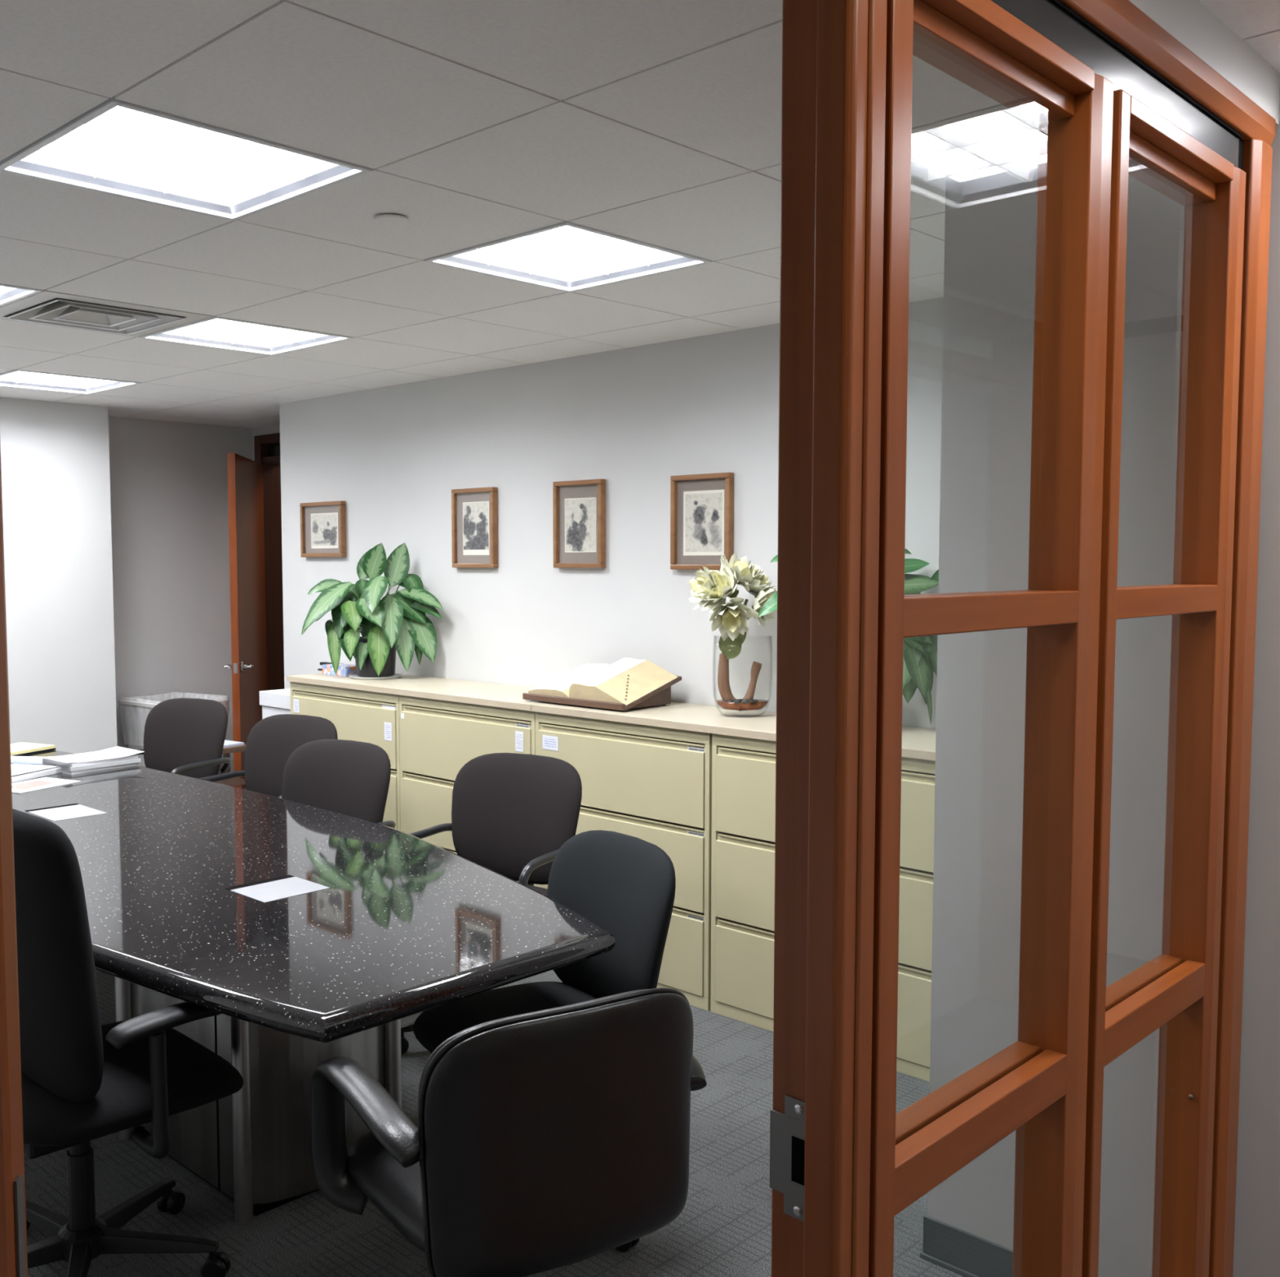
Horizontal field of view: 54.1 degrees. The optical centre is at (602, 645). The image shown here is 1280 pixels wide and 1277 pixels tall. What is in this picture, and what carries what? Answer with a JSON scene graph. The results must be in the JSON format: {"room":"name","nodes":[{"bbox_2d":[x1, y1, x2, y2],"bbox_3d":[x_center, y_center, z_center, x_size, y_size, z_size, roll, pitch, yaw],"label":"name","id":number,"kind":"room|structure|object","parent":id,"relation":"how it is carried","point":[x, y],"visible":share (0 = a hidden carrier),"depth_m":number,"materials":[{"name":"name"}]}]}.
{"room":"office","nodes":[
{"label":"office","id":0,"kind":"room"},
{"bbox_2d":[0,396,117,753],"bbox_3d":[-4.460,-0.046,6.101,0.620,2.503,3.985,4,5,44],"label":"wall","id":1,"kind":"structure","parent":0,"point":[55,455],"depth_m":7.07,"materials":[{"name":"paint"}]},
{"bbox_2d":[108,416,253,773],"bbox_3d":[-2.771,-0.189,8.177,0.150,2.503,1.355,4,5,44],"label":"wall","id":2,"kind":"structure","parent":0,"point":[169,500],"depth_m":8.05,"materials":[{"name":"paint"}]},
{"bbox_2d":[252,424,279,461],"bbox_3d":[-1.835,-0.185,8.110,1.290,2.503,0.150,4,5,44],"label":"wall","id":3,"kind":"structure","parent":0,"point":[275,428],"depth_m":8.32,"materials":[{"name":"paint"}]},
{"bbox_2d":[223,453,266,788],"bbox_3d":[-2.229,-0.051,7.916,0.168,2.238,0.906,0,4,-5],"label":"door","id":4,"kind":"structure","parent":3,"relation":"in","point":[248,666],"depth_m":7.70,"materials":[{"name":"brown wood"}]},
{"bbox_2d":[253,432,284,690],"bbox_3d":[-1.879,-0.157,8.123,1.090,2.445,0.155,4,5,44],"label":"trim","id":5,"kind":"structure","parent":3,"relation":"attached to","point":[267,446],"depth_m":8.42,"materials":[{"name":"brown wood"}]},
{"bbox_2d":[23,969,964,1276],"bbox_3d":[-1.041,1.355,4.382,8.950,0.060,7.900,4,5,44],"label":"floor","id":6,"kind":"structure","parent":0,"point":[723,1227],"depth_m":3.10,"materials":[{"name":"carpet"}]},
{"bbox_2d":[12,808,244,1276],"bbox_3d":[-1.176,0.884,2.794,0.649,1.095,0.686,-4,5,-44],"label":"office chair","id":7,"kind":"object","parent":6,"relation":"on","point":[83,1080],"visible":0.84,"depth_m":2.61,"materials":[{"name":"black plastic"}]},
{"bbox_2d":[117,689,229,774],"bbox_3d":[-2.626,0.701,7.704,0.580,0.792,0.460,3,5,38],"label":"trash bin","id":8,"kind":"object","parent":6,"relation":"on","point":[135,710],"visible":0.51,"depth_m":7.61,"materials":[{"name":"grey plastic"}]},
{"bbox_2d":[135,697,231,777],"bbox_3d":[-2.128,0.746,6.000,0.605,0.935,0.578,2,4,28],"label":"chair","id":9,"kind":"object","parent":6,"relation":"on","point":[185,736],"visible":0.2,"depth_m":6.14,"materials":[{"name":"black fabric"}]},
{"bbox_2d":[215,743,246,789],"bbox_3d":[-2.163,0.850,7.069,0.280,0.580,0.280,4,5,44],"label":"stand","id":10,"kind":"object","parent":6,"relation":"on","point":[235,781],"visible":0.08,"depth_m":7.01,"materials":[{"name":"brown wood"}]},
{"bbox_2d":[215,777,245,786],"bbox_3d":[-2.163,0.771,7.064,0.260,0.020,0.260,4,5,44],"label":"shelf","id":11,"kind":"object","parent":10,"relation":"attached to","point":[235,781],"depth_m":7.02,"materials":[{"name":"brown wood"}]},
{"bbox_2d":[223,739,244,746],"bbox_3d":[-2.177,0.556,7.035,0.210,0.012,0.240,3,5,36],"label":"loose sheet","id":12,"kind":"object","parent":10,"relation":"on","point":[227,743],"visible":0.29,"depth_m":7.04,"materials":[{"name":"white paper"}]},
{"bbox_2d":[199,714,337,797],"bbox_3d":[-1.459,0.790,5.348,0.605,0.935,0.578,2,5,32],"label":"chair","id":13,"kind":"object","parent":6,"relation":"on","point":[272,740],"visible":0.12,"depth_m":5.53,"materials":[{"name":"black fabric"}]},
{"bbox_2d":[12,750,615,1223],"bbox_3d":[-1.831,0.954,4.338,4.558,0.746,1.387,4,5,44],"label":"conference table","id":14,"kind":"object","parent":6,"relation":"on","point":[312,931],"visible":0.8,"depth_m":3.15,"materials":[{"name":"black stone"}]},
{"bbox_2d":[10,755,44,764],"bbox_3d":[-2.502,0.492,5.404,0.310,0.032,0.150,1,4,9],"label":"document","id":15,"kind":"object","parent":14,"relation":"on","point":[31,760],"visible":0.51,"depth_m":5.36,"materials":[{"name":"white paper"}]},
{"bbox_2d":[10,742,55,755],"bbox_3d":[-2.686,0.477,5.695,0.220,0.022,0.300,2,4,24],"label":"pad","id":16,"kind":"object","parent":14,"relation":"on","point":[20,748],"visible":0.8,"depth_m":5.71,"materials":[{"name":"yellow paper"}]},
{"bbox_2d":[11,763,62,782],"bbox_3d":[-2.397,0.516,5.075,0.260,0.029,0.280,1,4,20],"label":"envelope","id":17,"kind":"object","parent":14,"relation":"on","point":[20,772],"visible":0.68,"depth_m":5.07,"materials":[{"name":"white paper"}]},
{"bbox_2d":[11,777,80,793],"bbox_3d":[-2.213,0.543,4.871,0.200,0.003,0.280,2,4,26],"label":"sheet","id":18,"kind":"object","parent":14,"relation":"on","point":[60,781],"visible":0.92,"depth_m":4.90,"materials":[{"name":"white paper"}]},
{"bbox_2d":[11,780,57,789],"bbox_3d":[-2.220,0.541,4.867,0.110,0.001,0.160,2,4,26],"label":"paper","id":19,"kind":"object","parent":18,"relation":"on","point":[37,783],"visible":0.86,"depth_m":4.86,"materials":[{"name":"white paper"}]},
{"bbox_2d":[62,762,137,774],"bbox_3d":[-2.167,0.508,5.305,0.235,0.014,0.300,3,5,38],"label":"bundle","id":20,"kind":"object","parent":14,"relation":"on","point":[73,772],"visible":0.36,"depth_m":5.21,"materials":[{"name":"white paper"}]},
{"bbox_2d":[42,757,141,771],"bbox_3d":[-2.160,0.493,5.304,0.240,0.016,0.310,3,5,40],"label":"document folder","id":21,"kind":"object","parent":20,"relation":"on","point":[138,759],"visible":0.5,"depth_m":5.21,"materials":[{"name":"white paper"}]},
{"bbox_2d":[42,751,137,767],"bbox_3d":[-2.166,0.477,5.305,0.230,0.014,0.300,3,5,37],"label":"bundle","id":22,"kind":"object","parent":21,"relation":"on","point":[133,756],"visible":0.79,"depth_m":5.21,"materials":[{"name":"white paper"}]},
{"bbox_2d":[40,746,144,762],"bbox_3d":[-2.159,0.464,5.305,0.236,0.012,0.345,3,5,41],"label":"loose sheet","id":23,"kind":"object","parent":22,"relation":"on","point":[117,751],"visible":1,"depth_m":5.32,"materials":[{"name":"white paper"}]},
{"bbox_2d":[281,738,395,828],"bbox_3d":[-1.100,0.843,4.570,0.605,0.935,0.578,3,5,33],"label":"chair","id":24,"kind":"object","parent":6,"relation":"on","point":[352,778],"visible":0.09,"depth_m":4.70,"materials":[{"name":"black fabric"}]},
{"bbox_2d":[289,681,400,830],"bbox_3d":[-1.097,0.694,6.210,0.907,1.008,0.458,4,5,44],"label":"filing cabinet","id":25,"kind":"object","parent":6,"relation":"on","point":[357,715],"visible":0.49,"depth_m":5.90,"materials":[{"name":"metal"}]},
{"bbox_2d":[286,672,549,711],"bbox_3d":[-0.776,0.197,5.857,1.814,0.028,0.472,4,5,44],"label":"countertop","id":26,"kind":"structure","parent":25,"relation":"on","point":[496,695],"depth_m":5.71,"materials":[{"name":"laminate"}]},
{"bbox_2d":[317,662,340,671],"bbox_3d":[-1.419,0.113,6.550,0.200,0.046,0.033,4,5,44],"label":"stapler","id":27,"kind":"object","parent":26,"relation":"on","point":[321,663],"visible":0.35,"depth_m":6.57,"materials":[{"name":"black plastic"}]},
{"bbox_2d":[322,663,356,676],"bbox_3d":[-1.318,0.124,6.353,0.210,0.052,0.100,4,5,44],"label":"patterned box","id":28,"kind":"object","parent":26,"relation":"on","point":[344,669],"visible":0.72,"depth_m":6.29,"materials":[{"name":"multicoloured cardboard"}]},
{"bbox_2d":[349,673,402,679],"bbox_3d":[-1.121,0.153,6.205,0.263,0.012,0.263,4,5,44],"label":"saucer","id":29,"kind":"object","parent":26,"relation":"on","point":[396,675],"visible":0.7,"depth_m":6.12,"materials":[{"name":"white ceramic"}]},
{"bbox_2d":[301,542,443,676],"bbox_3d":[-1.125,-0.176,6.137,0.713,0.656,0.310,0,4,-2],"label":"potted plant","id":30,"kind":"object","parent":29,"relation":"on","point":[398,621],"visible":1,"depth_m":6.11,"materials":[{"name":"green plant"}]},
{"bbox_2d":[399,694,536,886],"bbox_3d":[-0.444,0.737,5.579,0.907,1.008,0.458,4,5,44],"label":"filing cabinet","id":31,"kind":"object","parent":6,"relation":"on","point":[437,737],"visible":0.36,"depth_m":5.50,"materials":[{"name":"metal"}]},
{"bbox_2d":[400,752,582,1053],"bbox_3d":[-0.395,0.866,4.224,0.605,0.935,0.578,2,5,31],"label":"chair","id":32,"kind":"object","parent":6,"relation":"on","point":[512,813],"visible":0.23,"depth_m":4.36,"materials":[{"name":"black plastic"}]},
{"bbox_2d":[311,987,706,1276],"bbox_3d":[-0.170,1.030,2.415,0.658,0.856,0.635,-2,5,-31],"label":"chair","id":33,"kind":"object","parent":6,"relation":"on","point":[538,1141],"visible":1,"depth_m":2.16,"materials":[{"name":"black leather"}]},
{"bbox_2d":[413,830,675,1251],"bbox_3d":[-0.141,0.957,3.118,0.578,0.905,0.601,-3,5,-33],"label":"chair","id":34,"kind":"object","parent":6,"relation":"on","point":[624,885],"visible":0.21,"depth_m":3.15,"materials":[{"name":"black plastic"}]},
{"bbox_2d":[535,711,711,1010],"bbox_3d":[0.210,0.780,4.947,0.907,1.008,0.458,4,5,44],"label":"filing cabinet","id":35,"kind":"object","parent":6,"relation":"on","point":[651,784],"visible":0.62,"depth_m":4.61,"materials":[{"name":"metal"}]},
{"bbox_2d":[710,733,935,1081],"bbox_3d":[0.870,0.823,4.310,0.907,1.008,0.456,4,5,44],"label":"filing cabinet","id":36,"kind":"object","parent":6,"relation":"on","point":[744,768],"visible":0.35,"depth_m":4.30,"materials":[{"name":"metal"}]},
{"bbox_2d":[531,701,935,760],"bbox_3d":[0.538,0.283,4.587,1.832,0.028,0.472,4,5,44],"label":"countertop","id":37,"kind":"structure","parent":36,"relation":"on","point":[917,742],"depth_m":4.61,"materials":[{"name":"laminate"}]},
{"bbox_2d":[522,675,681,711],"bbox_3d":[-0.004,0.177,5.094,0.570,0.117,0.346,4,5,44],"label":"book stand","id":38,"kind":"object","parent":37,"relation":"on","point":[662,695],"visible":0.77,"depth_m":4.95,"materials":[{"name":"brown wood"}]},
{"bbox_2d":[528,657,679,706],"bbox_3d":[-0.005,0.134,5.091,0.565,0.155,0.322,4,5,44],"label":"open book","id":39,"kind":"object","parent":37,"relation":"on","point":[626,680],"visible":1,"depth_m":4.99,"materials":[{"name":"white paper"}]},
{"bbox_2d":[712,642,771,716],"bbox_3d":[0.523,0.114,4.663,0.222,0.300,0.138,0,4,0],"label":"glass vase","id":40,"kind":"object","parent":37,"relation":"on","point":[742,704],"visible":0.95,"depth_m":4.63,"materials":[{"name":"clear glass"}]},
{"bbox_2d":[687,552,776,711],"bbox_3d":[0.496,-0.046,4.612,0.343,0.591,0.233,0,4,-6],"label":"flower arrangement","id":41,"kind":"object","parent":40,"relation":"on","point":[712,587],"visible":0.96,"depth_m":4.59,"materials":[{"name":"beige plant"}]},
{"bbox_2d":[758,548,938,724],"bbox_3d":[0.862,-0.046,4.270,0.668,0.673,0.226,0,4,4],"label":"potted plant","id":42,"kind":"object","parent":37,"relation":"on","point":[919,653],"visible":0.1,"depth_m":4.20,"materials":[{"name":"green plant"}]},
{"bbox_3d":[-1.554,1.017,6.688,0.330,0.300,0.395,4,5,44],"label":"storage box","id":43,"kind":"object","parent":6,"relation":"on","visible":0},
{"bbox_3d":[-1.554,0.706,6.667,0.330,0.318,0.395,4,5,44],"label":"storage box","id":44,"kind":"object","parent":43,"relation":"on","visible":0},
{"bbox_2d":[259,688,290,719],"bbox_3d":[-1.554,0.392,6.645,0.330,0.308,0.396,4,5,44],"label":"storage box","id":45,"kind":"object","parent":44,"relation":"on","point":[273,702],"visible":0.2,"depth_m":6.52,"materials":[{"name":"white paper"}]},
{"bbox_2d":[279,297,943,728],"bbox_3d":[0.333,-0.015,5.610,5.310,2.503,0.734,4,5,44],"label":"wall","id":46,"kind":"structure","parent":0,"point":[635,419],"depth_m":5.51,"materials":[{"name":"paint"}]},
{"bbox_2d":[299,500,346,556],"bbox_3d":[-1.524,-0.632,6.833,0.398,0.299,0.033,4,5,44],"label":"framed print","id":47,"kind":"object","parent":46,"relation":"attached to","point":[322,524],"visible":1,"depth_m":6.83,"materials":[{"name":"brown wood"}]},
{"bbox_2d":[451,486,497,568],"bbox_3d":[-0.607,-0.557,5.948,0.304,0.376,0.033,4,5,44],"label":"framed print","id":48,"kind":"object","parent":46,"relation":"attached to","point":[474,511],"visible":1,"depth_m":5.95,"materials":[{"name":"brown wood"}]},
{"bbox_2d":[552,478,605,568],"bbox_3d":[-0.101,-0.528,5.459,0.297,0.380,0.033,4,5,44],"label":"framed print","id":49,"kind":"object","parent":46,"relation":"attached to","point":[579,505],"visible":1,"depth_m":5.46,"materials":[{"name":"brown wood"}]},
{"bbox_2d":[670,471,733,569],"bbox_3d":[0.395,-0.490,4.980,0.303,0.378,0.033,4,5,44],"label":"framed print","id":50,"kind":"object","parent":46,"relation":"attached to","point":[702,505],"visible":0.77,"depth_m":4.98,"materials":[{"name":"brown wood"}]},
{"bbox_2d":[0,0,1279,427],"bbox_3d":[-1.042,-1.182,4.208,8.850,0.019,7.800,4,5,44],"label":"ceiling","id":51,"kind":"structure","parent":0,"point":[658,122],"depth_m":2.86,"materials":[{"name":"tile"}]},
{"bbox_2d":[0,283,42,306],"bbox_3d":[-2.262,-1.189,4.101,0.604,0.056,0.604,4,5,44],"label":"ceiling light","id":52,"kind":"object","parent":51,"relation":"attached to","point":[9,294],"visible":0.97,"depth_m":4.21,"materials":[{"name":"white plastic"}]},
{"bbox_2d":[0,368,141,394],"bbox_3d":[-2.728,-1.335,6.244,0.604,0.056,0.604,4,5,44],"label":"ceiling light","id":53,"kind":"object","parent":51,"relation":"attached to","point":[15,378],"visible":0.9,"depth_m":6.37,"materials":[{"name":"white plastic"}]},
{"bbox_2d":[0,288,213,337],"bbox_3d":[-1.838,-1.221,4.538,0.602,0.076,0.602,4,5,44],"label":"ceiling vent","id":54,"kind":"object","parent":51,"relation":"in","point":[49,308],"visible":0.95,"depth_m":4.54,"materials":[{"name":"metal"}]},
{"bbox_2d":[0,96,372,221],"bbox_3d":[-0.948,-1.103,2.832,0.604,0.056,0.604,4,5,44],"label":"ceiling light","id":55,"kind":"object","parent":51,"relation":"attached to","point":[116,147],"visible":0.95,"depth_m":2.89,"materials":[{"name":"white plastic"}]},
{"bbox_2d":[40,105,313,192],"bbox_3d":[-0.948,-1.130,2.830,0.520,0.001,0.520,4,5,44],"label":"diffuser","id":56,"kind":"object","parent":55,"relation":"attached to","point":[86,131],"depth_m":2.87,"materials":[{"name":"white plastic"}]},
{"bbox_2d":[138,315,353,355],"bbox_3d":[-1.414,-1.249,4.975,0.604,0.056,0.604,4,5,44],"label":"ceiling light","id":57,"kind":"object","parent":51,"relation":"attached to","point":[215,331],"visible":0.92,"depth_m":5.07,"materials":[{"name":"white plastic"}]},
{"bbox_2d":[200,322,287,335],"bbox_3d":[-1.414,-1.277,4.973,0.520,0.001,0.520,4,5,44],"label":"diffuser","id":58,"kind":"object","parent":57,"relation":"attached to","point":[201,322],"depth_m":5.09,"materials":[{"name":"white plastic"}]},
{"bbox_2d":[373,213,408,225],"bbox_3d":[-0.545,-1.101,3.237,0.086,0.010,0.086,4,5,44],"label":"sprinkler cover","id":59,"kind":"object","parent":51,"relation":"attached to","point":[387,219],"visible":1,"depth_m":3.23,"materials":[{"name":"metal"}]},
{"bbox_2d":[424,220,711,292],"bbox_3d":[-0.100,-1.163,3.706,0.604,0.056,0.604,4,5,44],"label":"ceiling light","id":60,"kind":"object","parent":51,"relation":"attached to","point":[567,256],"visible":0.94,"depth_m":3.79,"materials":[{"name":"white plastic"}]},
{"bbox_2d":[477,225,658,271],"bbox_3d":[-0.100,-1.191,3.704,0.520,0.001,0.520,4,5,44],"label":"diffuser","id":61,"kind":"object","parent":60,"relation":"attached to","point":[529,240],"depth_m":3.78,"materials":[{"name":"white plastic"}]},
{"bbox_2d":[927,86,1279,1276],"bbox_3d":[1.914,0.130,3.485,0.754,2.503,2.555,4,5,44],"label":"wall column","id":62,"kind":"structure","parent":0,"point":[991,189],"depth_m":2.63,"materials":[{"name":"paint"}]},
{"bbox_2d":[920,1213,1013,1276],"bbox_3d":[1.254,1.366,3.030,0.575,0.100,0.888,4,5,44],"label":"baseboard","id":63,"kind":"structure","parent":62,"relation":"attached to","point":[954,1249],"depth_m":2.84,"materials":[{"name":"rubber"}]},
{"bbox_2d":[1128,0,1279,124],"bbox_3d":[0.062,0.285,1.233,0.105,2.503,3.265,4,5,44],"label":"wall partition","id":64,"kind":"structure","parent":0,"point":[1190,22],"depth_m":2.05,"materials":[{"name":"paint"}]},
{"bbox_2d":[0,0,1275,1276],"bbox_3d":[0.376,0.308,1.552,0.106,2.412,2.308,4,5,44],"label":"trim","id":65,"kind":"structure","parent":64,"relation":"attached to","point":[834,51],"depth_m":1.39,"materials":[{"name":"brown wood"}]},
{"bbox_2d":[868,0,1113,1276],"bbox_3d":[0.490,0.351,1.663,0.081,2.271,0.587,4,5,44],"label":"window","id":66,"kind":"structure","parent":64,"relation":"in","point":[1035,1086],"depth_m":1.76,"materials":[{"name":"brown wood"}]},
{"bbox_2d":[1081,88,1245,1276],"bbox_3d":[0.902,0.322,2.088,0.081,2.271,0.544,4,5,44],"label":"window","id":67,"kind":"structure","parent":64,"relation":"in","point":[1175,992],"depth_m":2.19,"materials":[{"name":"brown wood"}]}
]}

